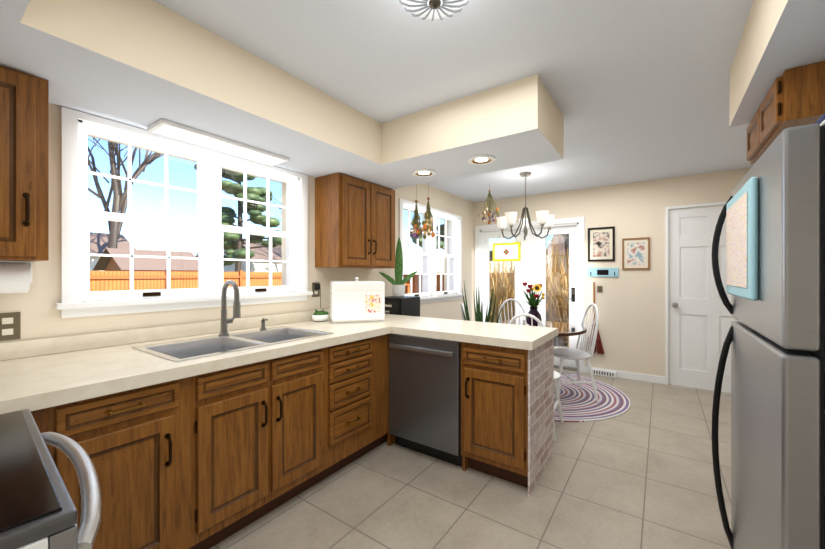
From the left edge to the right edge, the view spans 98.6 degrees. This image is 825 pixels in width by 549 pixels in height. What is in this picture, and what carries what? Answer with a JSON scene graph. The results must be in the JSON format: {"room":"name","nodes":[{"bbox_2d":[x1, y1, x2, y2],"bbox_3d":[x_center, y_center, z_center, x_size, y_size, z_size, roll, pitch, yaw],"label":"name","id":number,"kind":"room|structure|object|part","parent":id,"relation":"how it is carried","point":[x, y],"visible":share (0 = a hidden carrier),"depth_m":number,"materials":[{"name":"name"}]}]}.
{"room":"kitchen","nodes":[
{"label":"kitchen","id":0,"kind":"room"},
{"bbox_2d":[0,103,479,342],"bbox_3d":[-0.735,0.080,3.335,0.330,2.440,6.220,0,0,35],"label":"wall","id":1,"kind":"structure","parent":0,"point":[59,298],"depth_m":2.32,"materials":[{"name":"paint"}]},
{"bbox_2d":[0,312,20,340],"bbox_3d":[-1.834,0.235,1.608,0.008,0.124,0.080,0,0,35],"label":"electrical outlet","id":2,"kind":"object","parent":1,"relation":"attached to","point":[10,325],"visible":1,"depth_m":1.61,"materials":[{"name":"brown"}]},
{"bbox_2d":[0,65,48,261],"bbox_3d":[-1.905,-0.444,1.214,0.341,0.767,0.897,0,0,35],"label":"upper cabinet","id":3,"kind":"object","parent":1,"relation":"attached to","point":[24,166],"visible":1,"depth_m":1.44,"materials":[{"name":"brown wood"}]},
{"bbox_2d":[0,261,32,292],"bbox_3d":[-1.786,0.011,1.458,0.132,0.138,0.304,0,0,35],"label":"paper towel","id":4,"kind":"object","parent":3,"relation":"attached to","point":[15,276],"visible":1,"depth_m":1.51,"materials":[{"name":"white paper"}]},
{"bbox_2d":[312,282,320,307],"bbox_3d":[-0.805,0.179,3.030,0.062,0.223,0.080,0,0,35],"label":"electrical outlet","id":5,"kind":"object","parent":1,"relation":"attached to","point":[316,290],"visible":1,"depth_m":3.03,"materials":[{"name":"brown"}]},
{"bbox_2d":[315,172,394,268],"bbox_3d":[-0.480,-0.444,3.248,0.341,0.767,0.750,0,0,35],"label":"upper cabinet","id":6,"kind":"object","parent":1,"relation":"attached to","point":[354,222],"visible":1,"depth_m":3.02,"materials":[{"name":"brown wood"}]},
{"label":"patio door glass","id":7,"kind":"part","parent":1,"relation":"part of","materials":[{"name":"clear glass"}]},
{"bbox_2d":[153,0,753,202],"bbox_3d":[0.801,-1.240,2.259,4.080,0.200,6.220,0,0,35],"label":"ceiling","id":8,"kind":"structure","parent":0,"point":[638,90],"depth_m":1.92,"materials":[{"name":"paint"}]},
{"bbox_2d":[0,0,824,188],"bbox_3d":[0.098,-0.985,1.256,3.580,0.310,3.270,0,0,35],"label":"soffit bulkhead","id":9,"kind":"object","parent":8,"relation":"attached to","point":[143,64],"visible":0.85,"depth_m":1.77,"materials":[{"name":"paint"}]},
{"bbox_2d":[147,119,288,165],"bbox_3d":[-1.185,-0.816,2.264,0.200,0.026,0.790,0,0,35],"label":"soffit light","id":10,"kind":"object","parent":9,"relation":"attached to","point":[164,127],"visible":1,"depth_m":2.16,"materials":[{"name":"white plastic"}]},
{"bbox_2d":[410,184,422,238],"bbox_3d":[0.036,-0.578,3.258,0.104,0.501,0.117,0,0,35],"label":"dried flowers","id":11,"kind":"object","parent":9,"relation":"hanging from","point":[416,233],"visible":1,"depth_m":3.24,"materials":[{"name":"multicoloured plant"}]},
{"bbox_2d":[412,169,435,176],"bbox_3d":[0.094,-0.824,2.889,0.200,0.010,0.200,0,0,35],"label":"recessed light","id":12,"kind":"object","parent":9,"relation":"attached to","point":[423,173],"visible":0.94,"depth_m":2.88,"materials":[{"name":"white"}]},
{"bbox_2d":[422,197,434,238],"bbox_3d":[0.140,-0.574,3.186,0.126,0.508,0.119,0,0,35],"label":"dried flowers","id":13,"kind":"object","parent":9,"relation":"hanging from","point":[428,226],"visible":1,"depth_m":3.17,"materials":[{"name":"multicoloured plant"}]},
{"bbox_2d":[467,155,495,164],"bbox_3d":[0.497,-0.824,2.558,0.200,0.010,0.200,0,0,35],"label":"recessed light","id":14,"kind":"object","parent":9,"relation":"attached to","point":[481,159],"visible":1,"depth_m":2.55,"materials":[{"name":"white"}]},
{"bbox_2d":[399,0,468,20],"bbox_3d":[0.087,-1.085,1.380,0.297,0.108,0.297,0,0,35],"label":"ceiling light","id":15,"kind":"object","parent":8,"relation":"attached to","point":[432,10],"visible":1,"depth_m":1.42,"materials":[{"name":"white glass"}]},
{"bbox_2d":[478,183,499,223],"bbox_3d":[0.963,-0.880,4.415,0.270,0.516,0.231,0,0,35],"label":"dried flowers","id":16,"kind":"object","parent":8,"relation":"hanging from","point":[487,211],"visible":1,"depth_m":4.41,"materials":[{"name":"multicoloured plant"}]},
{"bbox_2d":[496,172,554,239],"bbox_3d":[1.250,-0.770,4.004,0.628,0.737,0.649,0,0,35],"label":"chandelier","id":17,"kind":"object","parent":8,"relation":"hanging from","point":[545,219],"visible":1,"depth_m":3.96,"materials":[{"name":"white glass"}]},
{"bbox_2d":[210,368,730,548],"bbox_3d":[0.801,1.350,2.259,4.080,0.100,6.220,0,0,35],"label":"floor","id":18,"kind":"structure","parent":0,"point":[639,474],"depth_m":2.07,"materials":[{"name":"tile"}]},
{"bbox_2d":[0,409,101,548],"bbox_3d":[-1.019,0.762,0.579,0.720,1.075,0.735,0,0,39],"label":"range","id":19,"kind":"object","parent":18,"relation":"on","point":[38,509],"visible":1,"depth_m":0.65,"materials":[{"name":"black metal"}]},
{"bbox_2d":[31,334,553,548],"bbox_3d":[-0.645,0.868,1.742,1.796,0.864,3.206,0,0,35],"label":"base cabinet","id":20,"kind":"object","parent":18,"relation":"on","point":[207,460],"visible":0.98,"depth_m":1.79,"materials":[{"name":"oak"},{"name":"dark oak"},{"name":"dark bronze"}]},
{"bbox_2d":[0,280,423,413],"bbox_3d":[-1.050,0.301,2.044,0.786,0.537,3.236,0,0,35],"label":"countertop","id":21,"kind":"structure","parent":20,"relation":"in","point":[39,374],"depth_m":1.74,"materials":[{"name":"beige laminate"}]},
{"bbox_2d":[131,325,334,394],"bbox_3d":[-0.993,0.474,2.087,0.540,0.191,0.920,0,0,35],"label":"sink basin","id":22,"kind":"object","parent":21,"relation":"in","point":[178,351],"depth_m":2.07,"materials":[{"name":"silver metal"}]},
{"bbox_2d":[218,280,268,336],"bbox_3d":[-1.044,0.206,2.283,0.201,0.346,0.322,0,0,35],"label":"faucet","id":23,"kind":"object","parent":21,"relation":"on","point":[236,304],"depth_m":2.20,"materials":[{"name":"silver metal"}]},
{"bbox_2d":[312,308,328,321],"bbox_3d":[-0.759,0.330,2.926,0.140,0.108,0.143,0,0,35],"label":"plant pot","id":24,"kind":"object","parent":21,"relation":"on","point":[320,316],"visible":1,"depth_m":2.88,"materials":[{"name":"white ceramic"}]},
{"bbox_2d":[330,277,384,323],"bbox_3d":[-0.460,0.203,2.934,0.422,0.363,0.273,0,0,-17],"label":"bread box","id":25,"kind":"object","parent":21,"relation":"on","point":[356,301],"visible":1,"depth_m":2.81,"materials":[{"name":"white ceramic"}]},
{"bbox_2d":[385,296,419,316],"bbox_3d":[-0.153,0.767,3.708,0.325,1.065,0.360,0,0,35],"label":"toaster","id":26,"kind":"object","parent":21,"relation":"on","point":[407,305],"visible":0.06,"depth_m":3.57,"materials":[{"name":"black metal"}]},
{"bbox_2d":[379,238,417,296],"bbox_3d":[-0.146,-0.075,3.722,0.276,0.620,0.315,0,0,35],"label":"cactus pot","id":27,"kind":"object","parent":26,"relation":"on","point":[398,286],"visible":1,"depth_m":3.71,"materials":[{"name":"white ceramic"}]},
{"bbox_2d":[392,317,557,349],"bbox_3d":[0.449,0.410,2.585,1.020,0.050,0.630,0,0,35],"label":"countertop","id":28,"kind":"structure","parent":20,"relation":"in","point":[525,337],"depth_m":2.44,"materials":[{"name":"beige laminate"}]},
{"bbox_2d":[389,333,461,466],"bbox_3d":[0.212,0.870,2.713,0.588,0.861,0.592,0,0,35],"label":"dishwasher","id":29,"kind":"object","parent":18,"relation":"on","point":[424,395],"visible":0.79,"depth_m":2.47,"materials":[{"name":"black metal"}]},
{"bbox_2d":[462,283,502,322],"bbox_3d":[0.629,0.667,3.360,0.476,1.266,0.437,0,0,35],"label":"snake plant","id":30,"kind":"object","parent":18,"relation":"on","point":[478,314],"visible":0.19,"depth_m":3.33,"materials":[{"name":"green plant"}]},
{"bbox_2d":[554,371,629,421],"bbox_3d":[1.451,1.294,3.990,1.700,0.012,1.740,0,0,35],"label":"rug","id":31,"kind":"object","parent":18,"relation":"on","point":[580,405],"visible":0.33,"depth_m":3.57,"materials":[{"name":"multicoloured fabric"}]},
{"bbox_2d":[461,303,465,319],"bbox_3d":[0.758,0.796,3.822,0.473,0.982,0.445,0,0,2],"label":"chair","id":32,"kind":"object","parent":31,"relation":"on","point":[462,305],"visible":0.15,"depth_m":3.83,"materials":[{"name":"white wood"}]},
{"bbox_2d":[498,299,524,320],"bbox_3d":[1.272,0.796,4.285,0.445,0.982,0.473,0,0,-5],"label":"chair","id":33,"kind":"object","parent":31,"relation":"on","point":[507,300],"visible":0.23,"depth_m":4.48,"materials":[{"name":"white wood"}]},
{"bbox_2d":[508,313,563,440],"bbox_3d":[1.010,0.796,3.009,0.445,0.982,0.473,0,0,31],"label":"chair","id":34,"kind":"object","parent":31,"relation":"on","point":[557,404],"visible":0.29,"depth_m":2.88,"materials":[{"name":"white wood"}]},
{"bbox_2d":[494,320,586,398],"bbox_3d":[1.319,0.917,3.801,0.980,0.739,0.980,0,0,35],"label":"dining table","id":35,"kind":"object","parent":31,"relation":"on","point":[566,329],"visible":0.19,"depth_m":3.74,"materials":[{"name":"brown wood"}]},
{"bbox_2d":[522,282,544,325],"bbox_3d":[1.312,0.316,3.844,0.272,0.462,0.311,0,0,35],"label":"vase","id":36,"kind":"object","parent":35,"relation":"on","point":[533,302],"visible":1,"depth_m":3.80,"materials":[{"name":"purple glass"}]},
{"bbox_2d":[554,303,598,402],"bbox_3d":[1.699,0.796,3.783,0.473,0.982,0.445,0,0,3],"label":"chair","id":37,"kind":"object","parent":31,"relation":"on","point":[576,355],"visible":0.77,"depth_m":3.68,"materials":[{"name":"white wood"}]},
{"bbox_2d":[711,113,824,548],"bbox_3d":[1.482,0.445,1.056,0.846,1.710,0.830,0,0,35],"label":"fridge","id":38,"kind":"object","parent":18,"relation":"on","point":[773,211],"visible":1,"depth_m":0.96,"materials":[{"name":"metal"}]},
{"bbox_2d":[480,168,750,376],"bbox_3d":[2.504,0.080,4.692,3.540,2.440,0.280,0,0,35],"label":"wall","id":39,"kind":"structure","parent":0,"point":[631,305],"depth_m":4.53,"materials":[{"name":"paint"}]},
{"bbox_2d":[493,230,520,261],"bbox_3d":[1.397,-0.443,5.290,0.427,0.495,0.010,0,0,35],"label":"stained glass","id":40,"kind":"object","parent":39,"relation":"hanging from","point":[510,251],"visible":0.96,"depth_m":5.28,"materials":[{"name":"yellow"}]},
{"bbox_2d":[586,282,603,354],"bbox_3d":[2.368,0.570,4.616,0.227,0.940,0.044,0,0,35],"label":"broom","id":41,"kind":"object","parent":39,"relation":"hanging from","point":[600,350],"visible":0.62,"depth_m":4.60,"materials":[{"name":"brown wicker"}]},
{"bbox_2d":[597,286,602,291],"bbox_3d":[2.429,0.190,4.603,0.060,0.080,0.010,0,0,35],"label":"plaque","id":42,"kind":"object","parent":39,"relation":"attached to","point":[599,288],"visible":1,"depth_m":4.60,"materials":[{"name":"brown"}]},
{"bbox_2d":[588,226,614,261],"bbox_3d":[2.439,-0.390,4.590,0.310,0.440,0.020,0,0,35],"label":"picture","id":43,"kind":"object","parent":39,"relation":"attached to","point":[601,243],"visible":1,"depth_m":4.59,"materials":[{"name":"black"}]},
{"bbox_2d":[587,368,616,377],"bbox_3d":[2.427,1.262,4.564,0.340,0.075,0.048,0,0,35],"label":"floor vent","id":44,"kind":"object","parent":39,"relation":"in","point":[606,373],"visible":0.96,"depth_m":4.53,"materials":[{"name":"white metal"}]},
{"bbox_2d":[588,268,618,276],"bbox_3d":[2.443,-0.028,4.561,0.350,0.115,0.063,0,0,35],"label":"key rack","id":45,"kind":"object","parent":39,"relation":"attached to","point":[603,272],"visible":1,"depth_m":4.56,"materials":[{"name":"teal wood"}]},
{"bbox_2d":[585,366,664,383],"bbox_3d":[2.638,1.258,4.456,0.870,0.085,0.014,0,0,35],"label":"baseboard","id":46,"kind":"structure","parent":39,"relation":"attached to","point":[642,377],"depth_m":4.34,"materials":[{"name":"white wood"}]},
{"bbox_2d":[622,237,649,269],"bbox_3d":[2.750,-0.255,4.372,0.290,0.390,0.020,0,0,35],"label":"picture","id":47,"kind":"object","parent":39,"relation":"attached to","point":[635,253],"visible":1,"depth_m":4.37,"materials":[{"name":"brown wood"}]},
{"bbox_2d":[665,202,737,392],"bbox_3d":[3.365,0.251,3.970,0.876,2.098,0.130,0,0,35],"label":"door","id":48,"kind":"structure","parent":39,"relation":"in","point":[699,318],"depth_m":4.07,"materials":[{"name":"white wood"}]},
{"bbox_2d":[747,61,824,163],"bbox_3d":[1.995,-0.724,1.509,0.757,0.207,0.680,0,0,35],"label":"upper cabinet","id":49,"kind":"object","parent":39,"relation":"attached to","point":[794,97],"visible":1,"depth_m":1.44,"materials":[{"name":"brown wood"}]},
{"label":"outside","id":50,"kind":"structure","parent":0,"visible":0},
{"bbox_2d":[510,314,567,347],"bbox_3d":[-11.875,1.640,26.627,130.000,0.620,150.000,0,0,35],"label":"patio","id":51,"kind":"structure","parent":50,"point":[559,341],"depth_m":6.75,"materials":[{"name":"grey concrete"}]},
{"bbox_2d":[88,137,568,261],"bbox_3d":[-6.297,-6.072,10.222,29.644,15.688,27.959,0,0,35],"label":"tree","id":52,"kind":"object","parent":51,"relation":"on","point":[117,189],"depth_m":15.32,"materials":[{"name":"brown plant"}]},
{"bbox_2d":[90,232,566,271],"bbox_3d":[-5.983,-0.950,14.059,34.530,5.400,48.770,0,0,35],"label":"houses","id":53,"kind":"structure","parent":51,"relation":"on","point":[175,265],"depth_m":17.42,"materials":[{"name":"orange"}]},
{"bbox_2d":[90,269,568,301],"bbox_3d":[5.747,0.795,2.080,32.970,1.910,70.000,0,0,35],"label":"fence","id":54,"kind":"object","parent":51,"relation":"on","point":[153,277],"depth_m":11.52,"materials":[{"name":"brown wood"}]},
{"bbox_2d":[194,164,492,271],"bbox_3d":[-3.602,-2.885,19.162,17.057,9.287,4.527,0,0,9],"label":"conifer","id":55,"kind":"object","parent":51,"relation":"on","point":[256,211],"depth_m":19.43,"materials":[{"name":"green plant"}]},
{"bbox_2d":[490,236,568,346],"bbox_3d":[3.434,0.364,8.046,5.614,2.773,4.329,0,0,35],"label":"grasses","id":56,"kind":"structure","parent":51,"relation":"on","point":[504,292],"depth_m":7.52,"materials":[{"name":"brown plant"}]}
]}

